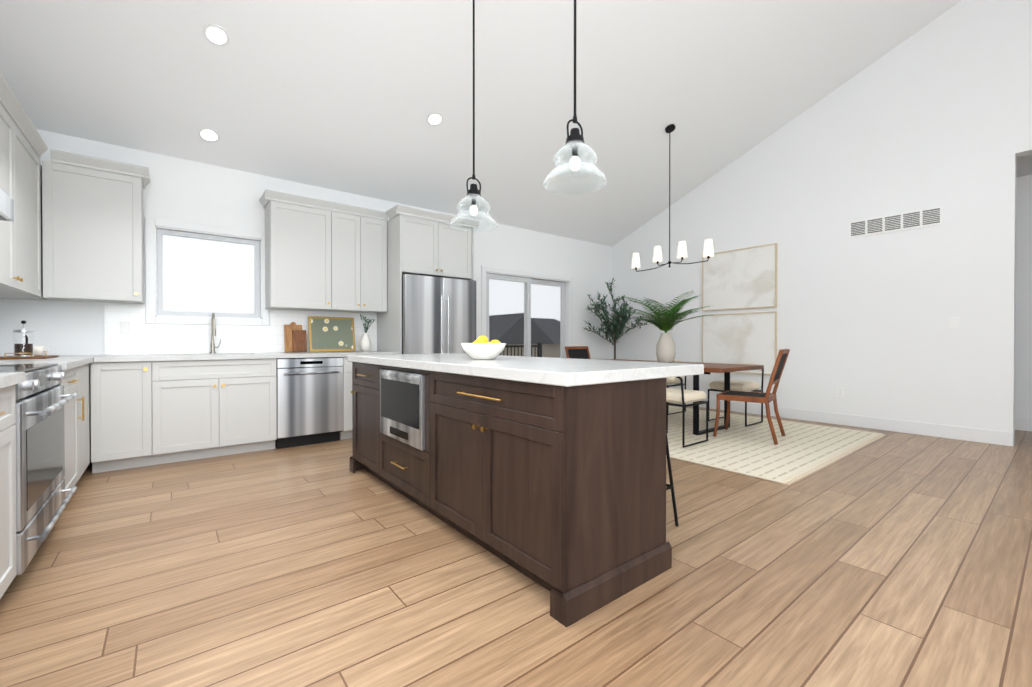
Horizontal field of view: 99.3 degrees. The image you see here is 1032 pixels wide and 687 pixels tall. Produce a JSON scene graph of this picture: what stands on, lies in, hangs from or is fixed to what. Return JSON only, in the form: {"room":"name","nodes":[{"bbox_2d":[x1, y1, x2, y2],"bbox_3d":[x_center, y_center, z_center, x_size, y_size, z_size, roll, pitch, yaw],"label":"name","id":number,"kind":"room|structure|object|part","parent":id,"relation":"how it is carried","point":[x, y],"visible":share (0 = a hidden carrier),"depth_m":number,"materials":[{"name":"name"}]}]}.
{"room":"dining room and kitchen","nodes":[
{"label":"dining room and kitchen","id":0,"kind":"room"},
{"bbox_2d":[0,126,611,458],"bbox_3d":[-1.245,-0.397,5.911,7.950,2.800,0.150,0,0,-38],"label":"wall","id":1,"kind":"structure","parent":0,"point":[181,190],"depth_m":4.46,"materials":[{"name":"white paint"}]},
{"bbox_2d":[42,161,145,303],"bbox_3d":[-3.578,-0.898,3.744,0.594,1.071,0.350,0,0,-38],"label":"upper cabinet","id":2,"kind":"object","parent":1,"relation":"attached to","point":[93,220],"depth_m":3.61,"materials":[{"name":"grey paint"}]},
{"bbox_2d":[145,217,269,325],"bbox_3d":[-3.087,-0.682,4.442,1.020,0.990,0.168,0,0,-38],"label":"window","id":3,"kind":"structure","parent":1,"relation":"in","point":[152,225],"depth_m":4.31,"materials":[{"name":"white"}]},
{"bbox_3d":[-3.086,-0.682,4.441,0.852,0.822,0.052,0,0,-38],"label":"window sash","id":4,"kind":"part","parent":3,"relation":"part of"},
{"bbox_2d":[263,197,337,311],"bbox_3d":[-2.319,-0.904,4.738,0.644,1.071,0.350,0,0,-38],"label":"upper cabinet","id":5,"kind":"object","parent":1,"relation":"attached to","point":[319,259],"depth_m":4.59,"materials":[{"name":"grey paint"}]},
{"bbox_2d":[338,209,386,312],"bbox_3d":[-1.890,-0.906,5.077,0.687,1.071,0.350,0,0,-38],"label":"upper cabinet","id":6,"kind":"object","parent":1,"relation":"attached to","point":[362,241],"depth_m":4.97,"materials":[{"name":"grey paint"}]},
{"bbox_2d":[486,273,564,357],"bbox_3d":[0.190,-0.026,7.041,1.704,2.040,0.110,0,0,-38],"label":"sliding door","id":7,"kind":"structure","parent":1,"relation":"in","point":[527,282],"depth_m":7.02,"materials":[{"name":"grey plastic"}]},
{"bbox_2d":[481,266,572,357],"bbox_3d":[0.193,-0.071,7.037,1.890,2.135,0.168,0,0,-38],"label":"door frame","id":8,"kind":"structure","parent":1,"relation":"attached to","point":[532,275],"depth_m":7.07,"materials":[{"name":"white wood"}]},
{"bbox_2d":[0,0,961,246],"bbox_3d":[1.405,-2.898,2.540,7.950,2.362,8.700,0,0,-38],"label":"ceiling","id":9,"kind":"structure","parent":0,"point":[348,96],"depth_m":4.24,"materials":[{"name":"white paint"}]},
{"bbox_2d":[198,128,219,141],"bbox_3d":[-2.842,-1.929,4.059,0.170,0.066,0.160,0,0,-38],"label":"recessed light","id":10,"kind":"object","parent":9,"relation":"in","point":[208,134],"visible":1,"depth_m":4.05,"materials":[{"name":"white plastic"}]},
{"bbox_2d":[203,24,229,45],"bbox_3d":[-2.242,-2.306,3.281,0.170,0.066,0.160,0,0,-38],"label":"recessed light","id":11,"kind":"object","parent":9,"relation":"in","point":[216,35],"visible":1,"depth_m":3.27,"materials":[{"name":"white plastic"}]},
{"bbox_2d":[427,112,442,125],"bbox_3d":[-0.828,-2.290,4.475,0.170,0.066,0.160,0,0,-38],"label":"recessed light","id":12,"kind":"object","parent":9,"relation":"in","point":[434,118],"visible":1,"depth_m":4.47,"materials":[{"name":"white plastic"}]},
{"bbox_2d":[450,0,496,230],"bbox_3d":[-0.302,-1.842,3.135,0.340,2.005,0.340,0,0,-38],"label":"pendant light","id":13,"kind":"object","parent":9,"relation":"hanging from","point":[473,192],"visible":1,"depth_m":3.13,"materials":[{"name":"clear glass"}]},
{"bbox_2d":[544,0,606,193],"bbox_3d":[0.321,-2.043,2.378,0.340,2.357,0.340,0,0,-38],"label":"pendant light","id":14,"kind":"object","parent":9,"relation":"hanging from","point":[574,140],"visible":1,"depth_m":2.37,"materials":[{"name":"clear glass"}]},
{"bbox_2d":[631,124,713,271],"bbox_3d":[1.903,-1.815,5.426,0.120,1.747,1.120,0,0,-38],"label":"chandelier","id":15,"kind":"object","parent":9,"relation":"hanging from","point":[708,252],"visible":1,"depth_m":5.42,"materials":[{"name":"black metal"}]},
{"bbox_2d":[0,405,1031,686],"bbox_3d":[1.876,1.062,2.937,9.450,0.080,9.000,0,0,-38],"label":"floor","id":16,"kind":"structure","parent":0,"point":[896,559],"depth_m":1.85,"materials":[{"name":"brown wood"}]},
{"bbox_2d":[0,383,18,598],"bbox_3d":[-1.954,0.596,1.171,0.650,0.874,0.980,0,0,-38],"label":"base cabinet","id":17,"kind":"object","parent":16,"relation":"on","point":[8,536],"depth_m":1.69,"materials":[{"name":"grey paint"}]},
{"bbox_2d":[0,372,24,390],"bbox_3d":[-1.696,0.140,0.862,0.675,0.040,1.780,0,0,-38],"label":"countertop","id":18,"kind":"structure","parent":17,"relation":"on","point":[7,379],"depth_m":1.63,"materials":[{"name":"white stone"}]},
{"bbox_2d":[0,363,77,575],"bbox_3d":[-2.497,0.570,1.949,0.692,0.916,0.913,0,0,-38],"label":"range","id":19,"kind":"object","parent":16,"relation":"on","point":[42,399],"visible":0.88,"depth_m":1.98,"materials":[{"name":"silver metal"}]},
{"bbox_2d":[58,367,83,496],"bbox_3d":[-3.012,0.587,2.510,0.650,0.875,0.604,0,0,-38],"label":"base cabinet","id":20,"kind":"object","parent":16,"relation":"on","point":[77,422],"depth_m":2.80,"materials":[{"name":"grey paint"}]},
{"bbox_2d":[0,355,100,370],"bbox_3d":[-3.373,0.127,2.985,0.675,0.040,1.801,0,0,-38],"label":"countertop","id":21,"kind":"structure","parent":20,"relation":"on","point":[66,361],"depth_m":2.79,"materials":[{"name":"white stone"}]},
{"bbox_2d":[0,320,58,358],"bbox_3d":[-3.520,-0.029,3.154,0.260,0.268,0.477,0,0,-38],"label":"tray","id":22,"kind":"object","parent":21,"relation":"on","point":[26,351],"visible":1,"depth_m":3.07,"materials":[{"name":"brown wood"}]},
{"bbox_2d":[80,363,90,470],"bbox_3d":[-3.340,0.585,2.926,0.650,0.875,0.571,0,0,-38],"label":"base cabinet","id":23,"kind":"object","parent":16,"relation":"on","point":[85,400],"depth_m":3.20,"materials":[{"name":"grey paint"}]},
{"bbox_2d":[90,362,161,472],"bbox_3d":[-3.307,0.580,3.757,0.424,0.874,0.680,0,0,-38],"label":"base cabinet","id":24,"kind":"object","parent":16,"relation":"on","point":[126,398],"depth_m":3.50,"materials":[{"name":"grey paint"}]},
{"bbox_2d":[162,359,276,463],"bbox_3d":[-2.854,0.578,4.115,0.970,0.874,0.680,0,0,-38],"label":"base cabinet","id":25,"kind":"object","parent":16,"relation":"on","point":[164,393],"depth_m":3.87,"materials":[{"name":"grey paint"}]},
{"bbox_2d":[94,351,399,362],"bbox_3d":[-2.479,0.118,4.393,2.468,0.040,0.705,0,0,-38],"label":"countertop","id":26,"kind":"structure","parent":25,"relation":"on","point":[219,354],"depth_m":4.00,"materials":[{"name":"white stone"}]},
{"bbox_2d":[210,313,220,352],"bbox_3d":[-2.934,-0.100,4.287,0.096,0.396,0.211,0,0,-38],"label":"faucet","id":27,"kind":"object","parent":26,"relation":"on","point":[213,334],"visible":1,"depth_m":4.32,"materials":[{"name":"silver metal"}]},
{"bbox_2d":[284,322,306,351],"bbox_3d":[-2.411,-0.072,4.791,0.210,0.329,0.103,0,0,-38],"label":"cutting boards","id":28,"kind":"object","parent":26,"relation":"on","point":[295,339],"visible":0.98,"depth_m":4.77,"materials":[{"name":"brown wood"}]},
{"bbox_2d":[308,316,355,351],"bbox_3d":[-2.108,-0.107,5.029,0.500,0.398,0.082,0,0,-38],"label":"framed picture","id":29,"kind":"object","parent":26,"relation":"on","point":[331,334],"visible":1,"depth_m":5.01,"materials":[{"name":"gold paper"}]},
{"bbox_2d":[360,314,374,350],"bbox_3d":[-1.756,-0.127,5.174,0.206,0.437,0.166,0,0,-38],"label":"vase","id":30,"kind":"object","parent":26,"relation":"on","point":[365,343],"visible":1,"depth_m":5.14,"materials":[{"name":"white ceramic"}]},
{"bbox_2d":[275,357,342,448],"bbox_3d":[-2.203,0.576,4.565,0.604,0.872,0.711,0,0,-38],"label":"dishwasher","id":31,"kind":"object","parent":16,"relation":"on","point":[309,401],"visible":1,"depth_m":4.32,"materials":[{"name":"grey metal"}]},
{"bbox_2d":[340,359,351,439],"bbox_3d":[-1.757,0.572,4.982,0.608,0.874,0.680,0,0,-38],"label":"base cabinet","id":32,"kind":"object","parent":16,"relation":"on","point":[346,433],"depth_m":4.56,"materials":[{"name":"grey paint"}]},
{"bbox_2d":[377,205,479,353],"bbox_3d":[-1.110,-0.261,5.443,1.075,2.535,0.750,0,0,-38],"label":"cabinet","id":33,"kind":"object","parent":16,"relation":"on","point":[416,246],"visible":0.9,"depth_m":5.12,"materials":[{"name":"grey paint"}]},
{"bbox_2d":[402,274,475,353],"bbox_3d":[-1.067,0.117,5.392,0.931,1.780,0.826,0,0,-38],"label":"refrigerator","id":34,"kind":"object","parent":16,"relation":"on","point":[438,314],"visible":0.42,"depth_m":5.05,"materials":[{"name":"grey metal"}]},
{"bbox_2d":[348,361,671,627],"bbox_3d":[-0.316,0.586,2.752,0.692,0.874,2.446,0,0,-38],"label":"kitchen island","id":35,"kind":"object","parent":16,"relation":"on","point":[548,473],"depth_m":1.89,"materials":[{"name":"brown wood"}]},
{"bbox_2d":[347,353,703,388],"bbox_3d":[-0.211,0.123,2.831,0.950,0.050,2.470,0,0,-38],"label":"island countertop","id":36,"kind":"structure","parent":35,"relation":"on","point":[576,372],"depth_m":2.05,"materials":[{"name":"white stone"}]},
{"bbox_2d":[461,336,505,359],"bbox_3d":[-0.202,0.024,2.730,0.284,0.147,0.284,0,0,-38],"label":"lemon bowl","id":37,"kind":"object","parent":36,"relation":"on","point":[481,348],"visible":1,"depth_m":2.64,"materials":[{"name":"white ceramic"}]},
{"bbox_2d":[583,278,647,358],"bbox_3d":[1.697,-0.038,7.480,1.006,2.063,0.972,0,0,-38],"label":"tree","id":38,"kind":"object","parent":16,"relation":"on","point":[615,327],"visible":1,"depth_m":7.52,"materials":[{"name":"green plant"}]},
{"bbox_2d":[666,430,678,526],"bbox_3d":[0.638,0.698,2.493,0.398,0.656,0.398,0,0,-38],"label":"bar stool","id":39,"kind":"object","parent":16,"relation":"on","point":[670,486],"visible":0.08,"depth_m":2.46,"materials":[{"name":"black metal"}]},
{"bbox_2d":[666,406,884,484],"bbox_3d":[1.962,1.001,5.344,2.730,0.012,3.430,0,0,-38],"label":"rug","id":40,"kind":"object","parent":16,"relation":"on","point":[792,455],"visible":0.56,"depth_m":4.31,"materials":[{"name":"beige fabric"}]},
{"bbox_2d":[565,346,590,358],"bbox_3d":[1.113,0.514,6.441,0.526,0.939,0.644,0,0,-38],"label":"dining chair","id":41,"kind":"object","parent":40,"relation":"on","point":[577,352],"visible":0.17,"depth_m":6.65,"materials":[{"name":"black"}]},
{"bbox_2d":[666,360,685,414],"bbox_3d":[2.169,0.615,6.378,0.620,0.730,0.482,0,0,-38],"label":"dining chair","id":42,"kind":"object","parent":40,"relation":"on","point":[676,381],"visible":0.12,"depth_m":6.16,"materials":[{"name":"black"}]},
{"bbox_2d":[609,359,763,434],"bbox_3d":[1.810,0.619,5.559,1.000,0.747,2.100,0,0,-38],"label":"dining table","id":43,"kind":"object","parent":40,"relation":"on","point":[725,369],"visible":0.42,"depth_m":4.83,"materials":[{"name":"brown wood"}]},
{"bbox_2d":[624,290,713,362],"bbox_3d":[1.839,-0.185,5.449,1.193,0.860,1.122,0,0,-38],"label":"fern plant","id":44,"kind":"object","parent":43,"relation":"on","point":[665,345],"visible":1,"depth_m":5.38,"materials":[{"name":"green plant"}]},
{"bbox_2d":[666,377,707,447],"bbox_3d":[1.573,0.627,4.455,0.620,0.730,0.482,0,0,-38],"label":"dining chair","id":45,"kind":"object","parent":40,"relation":"on","point":[681,397],"visible":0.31,"depth_m":4.30,"materials":[{"name":"black"}]},
{"bbox_2d":[708,363,763,426],"bbox_3d":[2.814,0.620,5.562,0.620,0.730,0.482,0,0,-38],"label":"dining chair","id":46,"kind":"object","parent":40,"relation":"on","point":[736,385],"visible":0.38,"depth_m":5.43,"materials":[{"name":"black"}]},
{"bbox_2d":[713,349,789,444],"bbox_3d":[2.507,0.525,4.664,0.644,0.939,0.526,0,0,39],"label":"dining chair","id":47,"kind":"object","parent":40,"relation":"on","point":[767,397],"visible":1,"depth_m":4.58,"materials":[{"name":"brown wood"}]},
{"bbox_2d":[612,0,1031,445],"bbox_3d":[4.465,-1.483,4.967,0.150,4.984,8.400,0,0,-38],"label":"wall","id":48,"kind":"structure","parent":0,"point":[936,112],"depth_m":5.05,"materials":[{"name":"white paint"}]},
{"bbox_2d":[702,311,776,374],"bbox_3d":[3.226,-0.005,6.393,0.035,0.870,1.060,0,0,-38],"label":"framed artwork","id":49,"kind":"object","parent":48,"relation":"attached to","point":[734,338],"visible":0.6,"depth_m":6.34,"materials":[{"name":"paper"}]},
{"bbox_2d":[702,243,777,310],"bbox_3d":[3.226,-0.935,6.387,0.035,0.870,1.060,0,0,-38],"label":"framed artwork","id":50,"kind":"object","parent":48,"relation":"attached to","point":[744,278],"visible":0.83,"depth_m":6.34,"materials":[{"name":"paper"}]},
{"bbox_2d":[837,387,843,397],"bbox_3d":[4.014,0.606,5.420,0.008,0.120,0.070,0,0,-38],"label":"electrical outlet plate","id":51,"kind":"object","parent":48,"relation":"attached to","point":[840,392],"visible":1,"depth_m":5.42,"materials":[{"name":"white plastic"}]},
{"bbox_2d":[669,399,1014,446],"bbox_3d":[3.342,0.931,6.268,0.017,0.140,4.990,0,0,-38],"label":"baseboard","id":52,"kind":"structure","parent":48,"relation":"attached to","point":[1005,438],"depth_m":5.08,"materials":[{"name":"white wood"}]},
{"bbox_2d":[848,205,942,237],"bbox_3d":[4.316,-1.381,5.022,0.012,0.200,0.830,0,0,-38],"label":"air vent","id":53,"kind":"object","parent":48,"relation":"in","point":[925,217],"visible":1,"depth_m":4.99,"materials":[{"name":"white plastic"}]},
{"bbox_2d":[1015,174,1031,418],"bbox_3d":[6.500,-0.487,4.414,0.150,3.000,5.000,0,0,-38],"label":"wall","id":54,"kind":"structure","parent":0,"point":[1023,350],"depth_m":5.06,"materials":[{"name":"white paint"}]},
{"bbox_2d":[1015,418,1031,430],"bbox_3d":[6.482,0.943,4.313,0.014,0.140,4.850,0,0,-38],"label":"baseboard","id":55,"kind":"structure","parent":54,"relation":"attached to","point":[1022,424],"depth_m":5.07,"materials":[{"name":"white"}]},
{"bbox_2d":[1016,154,1031,176],"bbox_3d":[6.056,-1.984,3.958,1.100,0.100,4.850,0,0,-38],"label":"ceiling","id":56,"kind":"structure","parent":0,"point":[1024,165],"depth_m":4.78,"materials":[{"name":"white paint"}]},
{"bbox_3d":[-1.656,-1.452,0.132,0.150,4.984,8.400,0,0,-38],"label":"wall","id":57,"kind":"structure","parent":0,"visible":0},
{"bbox_2d":[0,189,13,221],"bbox_3d":[-2.607,-0.708,1.854,0.478,0.121,0.907,0,0,-38],"label":"range hood","id":58,"kind":"object","parent":57,"relation":"attached to","point":[6,207],"visible":1,"depth_m":2.26,"materials":[{"name":"silver metal"}]},
{"bbox_2d":[0,97,19,292],"bbox_3d":[-3.161,-0.890,2.448,0.350,1.071,0.825,0,0,-38],"label":"upper cabinet","id":59,"kind":"object","parent":57,"relation":"attached to","point":[9,133],"depth_m":2.78,"materials":[{"name":"grey paint"}]},
{"bbox_2d":[0,129,43,299],"bbox_3d":[-3.590,-0.893,2.991,0.350,1.071,0.800,0,0,-38],"label":"upper cabinet","id":60,"kind":"object","parent":57,"relation":"attached to","point":[21,263],"depth_m":3.20,"materials":[{"name":"grey paint"}]},
{"bbox_2d":[0,297,47,299],"bbox_3d":[-3.931,-0.896,3.423,0.350,1.071,0.413,0,0,-38],"label":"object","id":61,"kind":"object","parent":57,"relation":"attached to","point":[27,298],"depth_m":3.52,"materials":[{"name":"grey paint"}]},
{"label":"outside","id":62,"kind":"structure","parent":0,"visible":0},
{"bbox_2d":[500,343,541,356],"bbox_3d":[-1.083,0.654,9.060,5.500,1.302,4.560,0,0,-38],"label":"railing","id":63,"kind":"object","parent":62,"point":[539,349],"depth_m":11.09,"materials":[{"name":"brown metal"}]},
{"bbox_3d":[-17.318,4.901,30.045,70.000,0.100,51.300,0,0,-38],"label":"ground","id":64,"kind":"structure","parent":0,"visible":0},
{"bbox_2d":[489,313,559,357],"bbox_3d":[-1.662,2.477,29.972,12.500,8.750,11.600,0,0,-38],"label":"house","id":65,"kind":"object","parent":64,"relation":"on","point":[505,326],"depth_m":24.88,"materials":[{"name":"grey"}]}
]}

